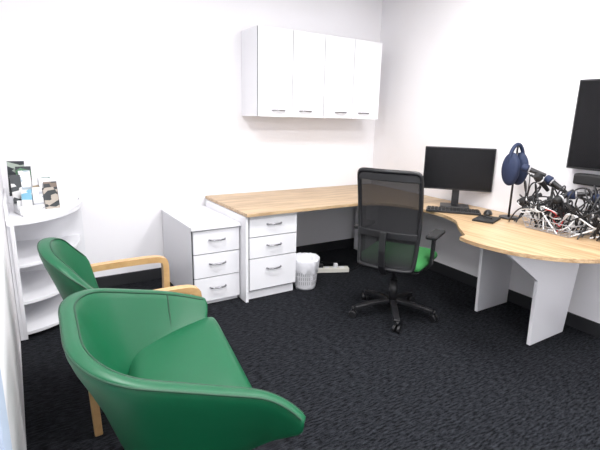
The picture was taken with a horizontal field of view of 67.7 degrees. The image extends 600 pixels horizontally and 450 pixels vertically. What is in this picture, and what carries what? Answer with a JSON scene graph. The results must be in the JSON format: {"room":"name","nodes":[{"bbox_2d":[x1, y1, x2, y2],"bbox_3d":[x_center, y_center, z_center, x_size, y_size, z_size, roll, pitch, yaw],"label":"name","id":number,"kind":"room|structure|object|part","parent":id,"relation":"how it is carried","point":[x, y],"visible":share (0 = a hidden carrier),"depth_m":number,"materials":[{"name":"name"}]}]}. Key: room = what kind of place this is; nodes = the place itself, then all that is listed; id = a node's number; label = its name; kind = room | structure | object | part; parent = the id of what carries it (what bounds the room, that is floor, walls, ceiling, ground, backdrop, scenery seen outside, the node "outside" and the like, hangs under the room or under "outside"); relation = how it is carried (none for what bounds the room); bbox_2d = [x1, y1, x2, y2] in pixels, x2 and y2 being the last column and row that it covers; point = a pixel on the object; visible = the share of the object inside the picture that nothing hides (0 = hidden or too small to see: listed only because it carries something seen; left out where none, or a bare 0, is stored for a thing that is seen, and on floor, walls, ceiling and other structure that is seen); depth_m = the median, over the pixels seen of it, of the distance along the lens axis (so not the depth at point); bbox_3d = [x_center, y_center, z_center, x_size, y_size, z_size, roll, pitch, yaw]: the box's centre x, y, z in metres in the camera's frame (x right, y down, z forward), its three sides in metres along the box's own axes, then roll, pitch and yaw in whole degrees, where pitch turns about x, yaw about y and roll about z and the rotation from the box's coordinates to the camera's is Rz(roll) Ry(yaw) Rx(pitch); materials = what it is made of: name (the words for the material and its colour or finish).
{"room":"office","nodes":[
{"label":"office","id":0,"kind":"room"},
{"bbox_2d":[0,166,26,449],"bbox_3d":[-0.844,-0.201,1.059,0.100,2.750,5.120,-7,16,-32],"label":"wall","id":1,"kind":"structure","parent":0,"point":[10,342],"depth_m":1.79,"materials":[{"name":"white paint"}]},
{"bbox_2d":[0,369,11,449],"bbox_3d":[-0.617,0.182,0.877,0.012,2.100,0.180,-7,16,-32],"label":"trim","id":2,"kind":"structure","parent":1,"relation":"attached to","point":[5,439],"depth_m":0.93,"materials":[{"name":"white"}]},
{"bbox_2d":[0,0,382,277],"bbox_3d":[-0.689,-0.936,4.161,3.777,2.750,0.100,-7,16,-32],"label":"wall","id":3,"kind":"structure","parent":0,"point":[135,106],"depth_m":3.78,"materials":[{"name":"white paint"}]},
{"bbox_2d":[95,238,353,287],"bbox_3d":[-0.696,0.365,4.419,3.564,0.100,0.012,-7,16,-32],"label":"baseboard","id":4,"kind":"structure","parent":3,"relation":"attached to","point":[156,273],"depth_m":4.01,"materials":[{"name":"black"}]},
{"bbox_2d":[241,25,381,118],"bbox_3d":[0.151,-1.412,4.299,1.390,0.740,0.374,-7,16,-32],"label":"upper cabinet","id":5,"kind":"object","parent":3,"relation":"attached to","point":[285,72],"visible":1,"depth_m":4.08,"materials":[{"name":"white laminate"}]},
{"bbox_3d":[-0.214,-1.328,3.911,0.342,0.740,0.015,-7,16,-32],"label":"door","id":6,"kind":"part","parent":5,"relation":"part of","materials":[{"name":"white laminate"}]},
{"bbox_3d":[0.079,-1.364,4.094,0.342,0.740,0.015,-7,16,-32],"label":"door","id":7,"kind":"part","parent":5,"relation":"part of","materials":[{"name":"white laminate"}]},
{"bbox_3d":[0.372,-1.401,4.276,0.342,0.740,0.015,-7,16,-32],"label":"door","id":8,"kind":"part","parent":5,"relation":"part of","materials":[{"name":"white laminate"}]},
{"bbox_3d":[0.666,-1.437,4.459,0.342,0.740,0.015,-7,16,-32],"label":"door","id":9,"kind":"part","parent":5,"relation":"part of","materials":[{"name":"white laminate"}]},
{"bbox_2d":[20,246,599,449],"bbox_3d":[0.675,0.992,2.355,3.777,0.100,5.320,-7,16,-32],"label":"floor","id":10,"kind":"structure","parent":0,"point":[467,378],"depth_m":2.65,"materials":[{"name":"grey carpet"}]},
{"bbox_2d":[3,188,85,340],"bbox_3d":[-1.779,0.213,3.221,0.502,0.900,0.720,-7,16,-32],"label":"corner shelf","id":11,"kind":"object","parent":10,"relation":"on","point":[38,299],"visible":0.77,"depth_m":3.21,"materials":[{"name":"white laminate"}]},
{"bbox_3d":[-1.984,0.238,3.094,0.018,0.900,0.720,-7,16,-32],"label":"panel","id":12,"kind":"part","parent":11,"relation":"part of","materials":[{"name":"white laminate"}]},
{"bbox_3d":[-1.791,0.373,2.851,0.024,0.760,0.060,-7,16,-32],"label":"post","id":13,"kind":"part","parent":11,"relation":"part of","materials":[{"name":"white laminate"}]},
{"bbox_2d":[6,161,62,216],"bbox_3d":[-1.802,-0.257,3.030,0.260,0.336,0.296,-12,19,-43],"label":"brochure rack","id":14,"kind":"object","parent":11,"relation":"on","point":[33,194],"visible":0.94,"depth_m":3.01,"materials":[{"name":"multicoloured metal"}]},
{"bbox_3d":[-1.812,0.422,3.284,0.465,0.022,0.669,-7,16,-32],"label":"shelf","id":15,"kind":"part","parent":11,"relation":"part of","materials":[{"name":"white laminate"}]},
{"bbox_3d":[-1.788,0.610,3.316,0.500,0.022,0.720,-7,16,-32],"label":"shelf","id":16,"kind":"part","parent":11,"relation":"part of","materials":[{"name":"white laminate"}]},
{"bbox_3d":[-1.771,-0.100,3.147,0.500,0.022,0.720,-7,16,-32],"label":"shelf","id":17,"kind":"part","parent":11,"relation":"part of","materials":[{"name":"white laminate"}]},
{"bbox_3d":[-1.961,0.158,3.518,0.484,0.860,0.016,-7,16,-32],"label":"panel","id":18,"kind":"part","parent":11,"relation":"part of","materials":[{"name":"white laminate"}]},
{"bbox_3d":[-1.806,0.179,3.226,0.465,0.022,0.669,-7,16,-32],"label":"shelf","id":19,"kind":"part","parent":11,"relation":"part of","materials":[{"name":"white laminate"}]},
{"bbox_2d":[37,237,201,436],"bbox_3d":[-0.915,0.478,2.293,0.669,0.856,0.590,-7,16,-32],"label":"armchair","id":20,"kind":"object","parent":10,"relation":"on","point":[70,270],"visible":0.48,"depth_m":2.15,"materials":[{"name":"leather"}]},
{"bbox_3d":[-1.059,0.332,2.156,0.312,0.516,0.527,-7,16,-32],"label":"backrest","id":21,"kind":"part","parent":20,"relation":"part of","materials":[{"name":"green leather"}]},
{"bbox_3d":[-0.934,0.678,1.998,0.055,0.602,0.035,-7,16,-32],"label":"leg","id":22,"kind":"part","parent":20,"relation":"part of","materials":[{"name":"brown wood"}]},
{"bbox_3d":[-1.013,0.515,2.571,0.550,0.650,0.045,-7,16,-32],"label":"arm","id":23,"kind":"part","parent":20,"relation":"part of","materials":[{"name":"brown wood"}]},
{"bbox_3d":[-0.721,0.629,2.125,0.550,0.650,0.045,-7,16,-32],"label":"arm","id":24,"kind":"part","parent":20,"relation":"part of","materials":[{"name":"brown wood"}]},
{"bbox_2d":[58,288,305,449],"bbox_3d":[-0.463,0.673,1.627,0.660,0.810,0.963,-7,16,-32],"label":"tub chair","id":25,"kind":"object","parent":10,"relation":"on","point":[164,373],"visible":1,"depth_m":1.40,"materials":[{"name":"leather"}]},
{"bbox_2d":[128,317,251,387],"bbox_3d":[-0.447,0.598,1.731,0.449,0.204,0.700,-5,15,-26],"label":"seat cushion","id":26,"kind":"object","parent":25,"relation":"on","point":[179,349],"depth_m":1.77,"materials":[{"name":"green leather"}]},
{"bbox_2d":[161,206,240,303],"bbox_3d":[-0.844,0.236,3.780,0.398,0.640,0.815,-7,16,-32],"label":"base cabinet","id":27,"kind":"object","parent":10,"relation":"on","point":[201,243],"visible":1,"depth_m":3.51,"materials":[{"name":"white laminate"}]},
{"bbox_3d":[-0.644,0.120,3.444,0.374,0.181,0.018,-7,16,-32],"label":"drawer","id":28,"kind":"part","parent":27,"relation":"part of","materials":[{"name":"white laminate"}]},
{"bbox_3d":[-0.648,0.306,3.488,0.374,0.184,0.018,-7,16,-32],"label":"drawer","id":29,"kind":"part","parent":27,"relation":"part of","materials":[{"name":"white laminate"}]},
{"bbox_3d":[-0.653,0.495,3.534,0.374,0.189,0.018,-7,16,-32],"label":"drawer","id":30,"kind":"part","parent":27,"relation":"part of","materials":[{"name":"white laminate"}]},
{"bbox_3d":[-0.635,0.486,3.508,0.143,0.012,0.041,-7,16,-32],"label":"handle","id":31,"kind":"part","parent":27,"relation":"part of","materials":[{"name":"silver metal"}]},
{"bbox_2d":[206,200,296,302],"bbox_3d":[-0.441,0.172,3.958,0.480,0.700,0.860,-7,16,-32],"label":"drawer pedestal","id":32,"kind":"object","parent":10,"relation":"on","point":[267,244],"visible":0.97,"depth_m":3.62,"materials":[{"name":"white laminate"}]},
{"bbox_3d":[-0.218,0.165,3.636,0.433,0.167,0.018,-7,16,-32],"label":"drawer","id":33,"kind":"part","parent":32,"relation":"part of","materials":[{"name":"white laminate"}]},
{"bbox_3d":[-0.223,0.381,3.688,0.433,0.260,0.018,-7,16,-32],"label":"drawer","id":34,"kind":"part","parent":32,"relation":"part of","materials":[{"name":"white laminate"}]},
{"bbox_3d":[-0.214,-0.004,3.596,0.433,0.166,0.018,-7,16,-32],"label":"drawer","id":35,"kind":"part","parent":32,"relation":"part of","materials":[{"name":"white laminate"}]},
{"bbox_2d":[294,253,319,289],"bbox_3d":[0.045,0.408,3.918,0.251,0.282,0.251,-7,16,-32],"label":"waste bin","id":36,"kind":"object","parent":10,"relation":"on","point":[307,264],"visible":0.8,"depth_m":3.84,"materials":[{"name":"white plastic"}]},
{"bbox_2d":[317,261,358,272],"bbox_3d":[0.421,0.379,4.480,0.273,0.096,0.654,13,17,39],"label":"power strip","id":37,"kind":"object","parent":10,"relation":"on","point":[335,268],"visible":0.84,"depth_m":4.33,"materials":[{"name":"white plastic"}]},
{"bbox_2d":[349,167,444,332],"bbox_3d":[0.735,0.131,3.310,0.662,1.134,0.677,9,15,29],"label":"office chair","id":38,"kind":"object","parent":10,"relation":"on","point":[390,202],"visible":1,"depth_m":3.07,"materials":[{"name":"black plastic"}]},
{"bbox_3d":[0.591,-0.026,3.049,0.465,0.714,0.131,9,15,29],"label":"frame","id":39,"kind":"part","parent":38,"relation":"part of","materials":[{"name":"black plastic"}]},
{"bbox_3d":[0.731,0.219,3.363,0.516,0.080,0.470,9,15,29],"label":"seat","id":40,"kind":"part","parent":38,"relation":"part of","materials":[{"name":"green fabric"}]},
{"bbox_3d":[0.886,0.199,3.222,0.160,0.250,0.060,9,15,29],"label":"arm post","id":41,"kind":"part","parent":38,"relation":"part of","materials":[{"name":"black plastic"}]},
{"bbox_2d":[205,185,599,344],"bbox_3d":[0.731,0.278,3.570,2.028,0.730,2.866,-7,16,-32],"label":"desk","id":42,"kind":"object","parent":10,"relation":"on","point":[553,261],"visible":0.69,"depth_m":3.14,"materials":[{"name":"brown wood"}]},
{"bbox_2d":[205,185,450,216],"bbox_3d":[0.316,-0.230,4.135,2.028,0.025,1.286,-7,16,-32],"label":"countertop","id":43,"kind":"structure","parent":42,"relation":"on","point":[252,204],"depth_m":4.01,"materials":[{"name":"brown wood"}]},
{"bbox_3d":[0.750,-0.058,5.044,0.180,0.700,0.180,-7,16,-32],"label":"corner post","id":44,"kind":"part","parent":42,"relation":"part of","materials":[{"name":"grey metal"}]},
{"bbox_2d":[426,206,480,215],"bbox_3d":[1.248,-0.120,3.651,0.420,0.027,0.140,6,14,17],"label":"keyboard","id":45,"kind":"object","parent":42,"relation":"on","point":[465,211],"visible":0.99,"depth_m":3.61,"materials":[{"name":"black plastic"}]},
{"bbox_2d":[423,146,496,208],"bbox_3d":[1.351,-0.410,3.841,0.566,0.508,0.180,6,14,17],"label":"computer monitor","id":46,"kind":"object","parent":42,"relation":"on","point":[455,169],"visible":0.88,"depth_m":3.81,"materials":[{"name":"black plastic"}]},
{"bbox_2d":[472,214,500,223],"bbox_3d":[1.410,-0.050,3.377,0.150,0.026,0.220,11,17,36],"label":"mouse pad","id":47,"kind":"object","parent":42,"relation":"on","point":[481,218],"visible":1,"depth_m":3.34,"materials":[{"name":"black"}]},
{"bbox_2d":[483,209,491,215],"bbox_3d":[1.509,-0.105,3.587,0.068,0.038,0.116,8,15,26],"label":"computer mouse","id":48,"kind":"object","parent":42,"relation":"on","point":[488,212],"visible":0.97,"depth_m":3.55,"materials":[{"name":"black plastic"}]},
{"bbox_3d":[1.460,0.331,3.485,0.620,0.700,0.025,-7,16,-32],"label":"leg panel","id":49,"kind":"part","parent":42,"relation":"part of","materials":[{"name":"white laminate"}]},
{"bbox_2d":[499,143,529,219],"bbox_3d":[1.627,-0.335,3.409,0.178,0.577,0.167,-3,14,-16],"label":"headset","id":50,"kind":"object","parent":42,"relation":"on","point":[511,172],"visible":0.84,"depth_m":3.35,"materials":[{"name":"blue fabric"}]},
{"bbox_2d":[501,153,519,185],"bbox_3d":[1.586,-0.421,3.366,0.080,0.250,0.150,-6,15,-27],"label":"ear cup","id":51,"kind":"object","parent":50,"relation":"on","point":[510,170],"depth_m":3.33,"materials":[{"name":"blue fabric"}]},
{"bbox_2d":[514,152,528,184],"bbox_3d":[1.671,-0.429,3.410,0.080,0.250,0.150,-6,15,-27],"label":"ear cup","id":52,"kind":"object","parent":50,"relation":"on","point":[523,159],"depth_m":3.36,"materials":[{"name":"blue plastic"}]},
{"bbox_3d":[1.605,0.458,2.965,0.890,0.700,0.025,-7,16,-32],"label":"leg panel","id":53,"kind":"part","parent":42,"relation":"part of","materials":[{"name":"white laminate"}]},
{"bbox_2d":[508,180,599,240],"bbox_3d":[1.832,-0.110,3.008,0.298,0.334,0.800,-7,16,-32],"label":"cable tangle","id":54,"kind":"object","parent":42,"relation":"on","point":[560,213],"visible":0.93,"depth_m":3.03,"materials":[{"name":"black plastic"}]},
{"bbox_2d":[522,214,593,237],"bbox_3d":[1.786,-0.001,3.086,0.305,0.081,0.365,-6,15,-27],"label":"wire basket","id":55,"kind":"object","parent":42,"relation":"on","point":[532,220],"visible":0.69,"depth_m":3.02,"materials":[{"name":"grey metal"}]},
{"bbox_2d":[519,164,598,226],"bbox_3d":[1.778,-0.183,3.096,0.186,0.432,0.556,-7,16,-32],"label":"rack","id":56,"kind":"object","parent":42,"relation":"on","point":[538,176],"visible":0.82,"depth_m":3.12,"materials":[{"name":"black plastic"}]},
{"bbox_3d":[1.682,-0.199,3.221,0.109,0.079,0.037,10,16,31],"label":"mic handle","id":57,"kind":"part","parent":56,"relation":"part of","materials":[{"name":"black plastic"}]},
{"bbox_3d":[1.699,-0.380,3.206,0.124,0.064,0.038,12,17,36],"label":"mic handle","id":58,"kind":"part","parent":56,"relation":"part of","materials":[{"name":"black plastic"}]},
{"bbox_3d":[1.727,-0.285,3.166,0.104,0.101,0.037,-1,14,-10],"label":"mic handle","id":59,"kind":"part","parent":56,"relation":"part of","materials":[{"name":"black plastic"}]},
{"bbox_3d":[1.793,-0.270,3.104,0.114,0.087,0.037,14,18,42],"label":"mic handle","id":60,"kind":"part","parent":56,"relation":"part of","materials":[{"name":"black plastic"}]},
{"bbox_3d":[1.809,-0.203,3.033,0.109,0.079,0.037,0,14,-7],"label":"mic handle","id":61,"kind":"part","parent":56,"relation":"part of","materials":[{"name":"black plastic"}]},
{"bbox_3d":[1.890,-0.203,2.963,0.117,0.056,0.037,12,17,39],"label":"mic handle","id":62,"kind":"part","parent":56,"relation":"part of","materials":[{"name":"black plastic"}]},
{"bbox_2d":[372,0,599,323],"bbox_3d":[2.135,-0.571,2.913,0.100,2.750,5.134,-6,15,-29],"label":"wall","id":63,"kind":"structure","parent":0,"point":[492,74],"depth_m":3.74,"materials":[{"name":"white paint"}]},
{"bbox_2d":[429,261,599,337],"bbox_3d":[2.057,0.724,3.191,0.012,0.100,5.129,-6,15,-29],"label":"baseboard","id":64,"kind":"structure","parent":63,"relation":"attached to","point":[583,324],"depth_m":3.65,"materials":[{"name":"black"}]},
{"bbox_2d":[566,78,599,170],"bbox_3d":[2.158,-0.590,2.682,0.076,0.595,1.000,-6,15,-28],"label":"tv","id":65,"kind":"object","parent":63,"relation":"attached to","point":[584,148],"visible":1,"depth_m":3.01,"materials":[{"name":"black plastic"}]},
{"bbox_2d":[573,173,599,186],"bbox_3d":[2.143,-0.238,2.780,0.074,0.075,0.850,-6,15,-29],"label":"bar","id":66,"kind":"object","parent":63,"relation":"attached to","point":[579,178],"visible":1,"depth_m":3.04,"materials":[{"name":"black plastic"}]}
]}

